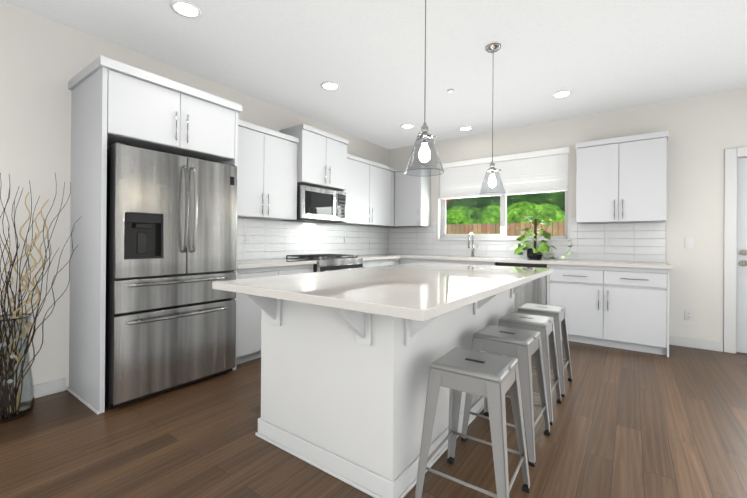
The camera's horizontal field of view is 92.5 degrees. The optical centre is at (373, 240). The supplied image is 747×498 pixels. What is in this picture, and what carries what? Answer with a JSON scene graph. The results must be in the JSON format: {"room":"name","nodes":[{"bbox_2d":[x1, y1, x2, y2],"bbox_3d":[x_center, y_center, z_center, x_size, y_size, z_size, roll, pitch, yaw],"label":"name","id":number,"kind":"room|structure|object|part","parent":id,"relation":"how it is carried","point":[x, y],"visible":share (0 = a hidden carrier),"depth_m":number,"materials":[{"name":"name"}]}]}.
{"room":"kitchen","nodes":[
{"label":"kitchen","id":0,"kind":"room"},
{"bbox_2d":[0,0,388,389],"bbox_3d":[-2.202,-0.240,2.967,0.150,2.740,8.500,0,0,36],"label":"wall","id":1,"kind":"structure","parent":0,"point":[44,61],"depth_m":2.60,"materials":[{"name":"beige paint"}]},
{"bbox_2d":[13,378,64,401],"bbox_3d":[-3.428,1.070,1.141,0.014,0.095,3.800,0,0,36],"label":"baseboard","id":2,"kind":"structure","parent":1,"relation":"attached to","point":[48,388],"depth_m":2.59,"materials":[{"name":"white wood"}]},
{"bbox_2d":[238,119,298,219],"bbox_3d":[-1.277,-0.705,3.802,0.362,0.932,0.970,0,0,36],"label":"upper cabinet","id":3,"kind":"object","parent":1,"relation":"attached to","point":[267,173],"visible":0.6,"depth_m":3.76,"materials":[{"name":"white paint"}]},
{"bbox_2d":[237,218,388,259],"bbox_3d":[-0.726,-0.003,4.871,0.008,0.456,3.360,0,0,36],"label":"tile backsplash","id":4,"kind":"structure","parent":1,"relation":"attached to","point":[270,239],"depth_m":4.62,"materials":[{"name":"white tile"}]},
{"bbox_2d":[279,124,347,190],"bbox_3d":[-0.728,-0.994,4.500,0.432,0.653,0.798,0,0,36],"label":"upper cabinet","id":5,"kind":"object","parent":1,"relation":"attached to","point":[321,159],"visible":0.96,"depth_m":4.31,"materials":[{"name":"white paint"}]},
{"bbox_2d":[281,185,345,222],"bbox_3d":[-0.727,-0.432,4.495,0.445,0.400,0.786,0,0,36],"label":"over-the-range microwave","id":6,"kind":"object","parent":5,"relation":"attached to","point":[318,205],"visible":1,"depth_m":4.32,"materials":[{"name":"silver metal"}]},
{"bbox_2d":[328,154,391,225],"bbox_3d":[-0.193,-0.694,5.331,0.327,0.932,1.174,0,0,36],"label":"upper cabinet","id":7,"kind":"object","parent":1,"relation":"attached to","point":[370,195],"depth_m":5.20,"materials":[{"name":"white paint"}]},
{"bbox_2d":[384,168,396,226],"bbox_3d":[0.274,-0.689,5.977,0.327,0.932,0.422,0,0,36],"label":"upper cabinet","id":8,"kind":"object","parent":1,"relation":"attached to","point":[393,169],"depth_m":5.77,"materials":[{"name":"white paint"}]},
{"bbox_2d":[0,340,746,497],"bbox_3d":[0.685,1.177,0.870,7.300,0.060,8.500,0,0,36],"label":"floor","id":9,"kind":"structure","parent":0,"point":[631,424],"depth_m":2.00,"materials":[{"name":"brown wood"}]},
{"bbox_2d":[0,173,79,422],"bbox_3d":[-2.293,0.340,2.213,0.503,1.576,0.696,0,0,36],"label":"decorative branches","id":10,"kind":"object","parent":9,"relation":"on","point":[11,406],"visible":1,"depth_m":2.30,"materials":[{"name":"brown wood"}]},
{"bbox_2d":[67,55,241,414],"bbox_3d":[-1.731,-0.028,2.910,0.678,2.323,1.034,0,0,36],"label":"cabinet enclosure","id":11,"kind":"object","parent":9,"relation":"on","point":[113,101],"visible":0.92,"depth_m":2.53,"materials":[{"name":"white paint"}]},
{"bbox_2d":[105,142,236,407],"bbox_3d":[-1.679,0.245,2.868,0.758,1.778,0.894,0,0,36],"label":"refrigerator","id":12,"kind":"object","parent":9,"relation":"on","point":[171,245],"visible":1,"depth_m":2.59,"materials":[{"name":"silver metal"}]},
{"bbox_2d":[236,264,312,364],"bbox_3d":[-1.177,0.699,3.720,0.634,0.880,0.972,0,0,36],"label":"base cabinet","id":13,"kind":"object","parent":9,"relation":"on","point":[249,317],"visible":0.06,"depth_m":3.31,"materials":[{"name":"white paint"}]},
{"bbox_2d":[281,254,364,271],"bbox_3d":[-0.594,0.664,4.390,0.697,0.961,0.786,0,0,36],"label":"gas range","id":14,"kind":"object","parent":9,"relation":"on","point":[329,262],"visible":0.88,"depth_m":4.21,"materials":[{"name":"silver metal"}]},
{"bbox_2d":[363,258,398,267],"bbox_3d":[-0.133,0.710,5.163,0.634,0.880,0.994,0,0,36],"label":"base cabinet","id":15,"kind":"object","parent":9,"relation":"on","point":[376,263],"visible":0.08,"depth_m":5.01,"materials":[{"name":"white paint"}]},
{"bbox_2d":[246,278,537,497],"bbox_3d":[0.314,0.707,2.482,1.159,0.880,2.193,0,0,36],"label":"kitchen island","id":16,"kind":"object","parent":9,"relation":"on","point":[349,357],"depth_m":1.76,"materials":[{"name":"paint"}]},
{"bbox_2d":[212,262,552,321],"bbox_3d":[0.337,0.246,2.437,1.240,0.038,2.310,0,0,36],"label":"island countertop","id":17,"kind":"structure","parent":16,"relation":"on","point":[422,291],"depth_m":1.74,"materials":[{"name":"white stone"}]},
{"bbox_2d":[400,258,451,263],"bbox_3d":[0.805,0.717,5.474,0.582,0.880,0.598,0,0,36],"label":"base cabinet","id":18,"kind":"object","parent":9,"relation":"on","point":[405,261],"depth_m":5.19,"materials":[{"name":"white paint"}]},
{"bbox_2d":[415,347,529,497],"bbox_3d":[0.450,0.839,1.591,0.394,0.614,0.394,0,0,34],"label":"stool","id":19,"kind":"object","parent":9,"relation":"on","point":[492,378],"visible":1,"depth_m":1.53,"materials":[{"name":"grey paint"}]},
{"bbox_2d":[461,324,550,466],"bbox_3d":[0.777,0.843,2.083,0.394,0.614,0.394,0,0,37],"label":"stool","id":20,"kind":"object","parent":9,"relation":"on","point":[523,346],"visible":0.96,"depth_m":1.99,"materials":[{"name":"grey paint"}]},
{"bbox_2d":[495,262,546,312],"bbox_3d":[1.958,0.725,4.616,0.602,0.878,0.582,0,0,36],"label":"dishwasher","id":21,"kind":"object","parent":9,"relation":"on","point":[534,291],"visible":0.19,"depth_m":4.30,"materials":[{"name":"silver metal"}]},
{"bbox_2d":[498,312,561,425],"bbox_3d":[1.064,0.846,2.492,0.394,0.614,0.394,0,0,35],"label":"stool","id":22,"kind":"object","parent":9,"relation":"on","point":[544,325],"visible":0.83,"depth_m":2.40,"materials":[{"name":"grey paint"}]},
{"bbox_2d":[515,303,571,396],"bbox_3d":[1.363,0.849,2.900,0.394,0.614,0.394,0,0,36],"label":"stool","id":23,"kind":"object","parent":9,"relation":"on","point":[557,314],"visible":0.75,"depth_m":2.80,"materials":[{"name":"grey paint"}]},
{"bbox_2d":[547,264,549,304],"bbox_3d":[2.226,0.675,4.447,0.023,0.780,0.598,0,0,36],"label":"panel","id":24,"kind":"object","parent":9,"relation":"on","point":[548,280],"visible":0.06,"depth_m":4.21,"materials":[{"name":"white paint"}]},
{"bbox_2d":[549,264,669,356],"bbox_3d":[2.668,0.728,4.105,1.090,0.880,0.634,0,0,36],"label":"base cabinet","id":25,"kind":"object","parent":9,"relation":"on","point":[627,308],"visible":0.79,"depth_m":3.82,"materials":[{"name":"white paint"}]},
{"bbox_2d":[237,254,671,268],"bbox_3d":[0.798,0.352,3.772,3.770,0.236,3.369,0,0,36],"label":"countertop","id":26,"kind":"structure","parent":25,"relation":"on","point":[255,263],"depth_m":4.09,"materials":[{"name":"white stone"}]},
{"bbox_2d":[468,233,477,256],"bbox_3d":[1.432,0.067,5.152,0.107,0.348,0.192,0,0,36],"label":"faucet","id":27,"kind":"object","parent":26,"relation":"on","point":[472,250],"visible":1,"depth_m":5.20,"materials":[{"name":"silver metal"}]},
{"bbox_2d":[510,214,572,258],"bbox_3d":[2.141,-0.053,4.588,0.724,0.594,0.402,0,0,36],"label":"pothos","id":28,"kind":"object","parent":26,"relation":"on","point":[534,252],"visible":1,"depth_m":4.60,"materials":[{"name":"green plant"}]},
{"bbox_2d":[1,0,746,148],"bbox_3d":[0.706,-1.623,0.876,7.300,0.060,8.500,0,0,36],"label":"ceiling","id":29,"kind":"structure","parent":0,"point":[593,56],"depth_m":3.03,"materials":[{"name":"white paint"}]},
{"bbox_2d":[170,0,201,17],"bbox_3d":[-1.298,-1.599,2.478,0.196,0.008,0.196,0,0,36],"label":"recessed light","id":30,"kind":"object","parent":29,"relation":"in","point":[185,8],"visible":1,"depth_m":2.47,"materials":[{"name":"white plastic"}]},
{"bbox_2d":[321,82,339,89],"bbox_3d":[-0.447,-1.591,3.693,0.196,0.008,0.196,0,0,36],"label":"recessed light","id":31,"kind":"object","parent":29,"relation":"in","point":[330,85],"visible":1,"depth_m":3.68,"materials":[{"name":"white plastic"}]},
{"bbox_2d":[400,124,413,128],"bbox_3d":[0.469,-1.581,4.970,0.196,0.008,0.196,0,0,36],"label":"recessed light","id":32,"kind":"object","parent":29,"relation":"in","point":[406,126],"visible":0.98,"depth_m":4.97,"materials":[{"name":"white plastic"}]},
{"bbox_2d":[404,0,444,176],"bbox_3d":[0.286,-0.982,1.976,0.223,1.224,0.223,0,0,36],"label":"pendant light","id":33,"kind":"object","parent":29,"relation":"hanging from","point":[424,135],"visible":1,"depth_m":1.96,"materials":[{"name":"clear glass"}]},
{"bbox_3d":[0.282,-0.472,1.975,0.223,0.204,0.223,0,0,36],"label":"lamp shade","id":34,"kind":"part","parent":33,"relation":"part of","materials":[{"name":"clear glass"}]},
{"bbox_2d":[458,126,471,130],"bbox_3d":[1.299,-1.575,5.056,0.196,0.008,0.196,0,0,36],"label":"recessed light","id":35,"kind":"object","parent":29,"relation":"in","point":[465,128],"visible":1,"depth_m":5.05,"materials":[{"name":"white plastic"}]},
{"bbox_2d":[478,43,506,195],"bbox_3d":[0.979,-0.980,2.934,0.223,1.214,0.223,0,0,36],"label":"pendant light","id":36,"kind":"object","parent":29,"relation":"hanging from","point":[493,48],"visible":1,"depth_m":2.92,"materials":[{"name":"clear glass"}]},
{"bbox_3d":[0.975,-0.475,2.933,0.223,0.204,0.223,0,0,36],"label":"lamp shade","id":37,"kind":"part","parent":36,"relation":"part of","materials":[{"name":"clear glass"}]},
{"bbox_2d":[552,90,571,97],"bbox_3d":[2.030,-1.572,3.854,0.196,0.008,0.196,0,0,36],"label":"recessed light","id":38,"kind":"object","parent":29,"relation":"in","point":[562,93],"visible":1,"depth_m":3.85,"materials":[{"name":"white plastic"}]},
{"bbox_2d":[389,88,746,342],"bbox_3d":[3.202,-0.198,4.212,7.150,2.740,0.150,0,0,36],"label":"wall","id":39,"kind":"structure","parent":0,"point":[705,131],"depth_m":3.96,"materials":[{"name":"beige paint"}]},
{"bbox_2d":[395,165,430,226],"bbox_3d":[0.624,-0.687,5.761,0.485,0.932,0.362,0,0,36],"label":"upper cabinet","id":40,"kind":"object","parent":39,"relation":"attached to","point":[412,201],"visible":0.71,"depth_m":5.64,"materials":[{"name":"white paint"}]},
{"bbox_2d":[436,191,569,240],"bbox_3d":[1.804,-0.563,5.198,1.885,1.145,0.165,0,0,36],"label":"window","id":41,"kind":"structure","parent":39,"relation":"in","point":[501,236],"depth_m":5.19,"materials":[{"name":"clear glass"}]},
{"bbox_2d":[437,147,569,198],"bbox_3d":[1.786,-0.769,5.172,1.865,0.866,0.100,0,0,36],"label":"window blinds","id":42,"kind":"object","parent":39,"relation":"attached to","point":[542,171],"visible":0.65,"depth_m":5.07,"materials":[{"name":"white fabric"}]},
{"bbox_2d":[389,218,665,261],"bbox_3d":[1.781,-0.022,5.137,3.760,0.529,0.008,0,0,36],"label":"tile backsplash","id":43,"kind":"structure","parent":39,"relation":"attached to","point":[638,241],"depth_m":4.53,"materials":[{"name":"white tile"}]},
{"bbox_2d":[576,131,668,223],"bbox_3d":[2.854,-0.682,4.149,0.858,0.946,0.362,0,0,36],"label":"upper cabinet","id":44,"kind":"object","parent":39,"relation":"attached to","point":[621,179],"visible":1,"depth_m":4.01,"materials":[{"name":"white paint"}]},
{"bbox_2d":[685,310,692,320],"bbox_3d":[3.460,0.825,3.919,0.072,0.116,0.009,0,0,36],"label":"outlet","id":45,"kind":"object","parent":39,"relation":"attached to","point":[688,313],"depth_m":3.92,"materials":[{"name":"white plastic"}]},
{"bbox_2d":[685,237,693,247],"bbox_3d":[3.466,0.028,3.920,0.075,0.118,0.009,0,0,36],"label":"light switch","id":46,"kind":"object","parent":39,"relation":"attached to","point":[689,242],"depth_m":3.92,"materials":[{"name":"white plastic"}]},
{"bbox_2d":[669,336,722,351],"bbox_3d":[3.487,1.126,3.895,0.465,0.095,0.013,0,0,36],"label":"baseboard","id":47,"kind":"structure","parent":39,"relation":"attached to","point":[678,341],"depth_m":3.88,"materials":[{"name":"white wood"}]},
{"bbox_2d":[723,147,746,353],"bbox_3d":[4.133,0.111,3.433,1.109,2.133,0.018,0,0,36],"label":"door frame","id":48,"kind":"structure","parent":39,"relation":"attached to","point":[731,155],"depth_m":3.72,"materials":[{"name":"white wood"}]},
{"bbox_2d":[736,157,746,352],"bbox_3d":[4.154,0.157,3.462,0.907,2.024,0.106,0,0,36],"label":"door","id":49,"kind":"structure","parent":39,"relation":"in","point":[741,321],"depth_m":3.71,"materials":[{"name":"white paint"}]},
{"label":"outside","id":50,"kind":"structure","parent":0,"visible":0},
{"bbox_2d":[446,191,564,233],"bbox_3d":[6.750,-2.289,10.085,22.000,11.000,5.160,0,0,36],"label":"trees","id":51,"kind":"object","parent":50,"point":[548,197],"depth_m":11.40,"materials":[{"name":"green plant"}]},
{"bbox_3d":[5.213,2.045,7.992,22.000,0.100,8.340,0,0,36],"label":"lawn","id":52,"kind":"structure","parent":0,"visible":0},
{"bbox_2d":[446,222,564,235],"bbox_3d":[5.975,0.753,9.036,22.000,2.480,0.070,0,0,36],"label":"fence","id":53,"kind":"object","parent":52,"relation":"on","point":[494,230],"depth_m":10.50,"materials":[{"name":"brown wood"}]}
]}

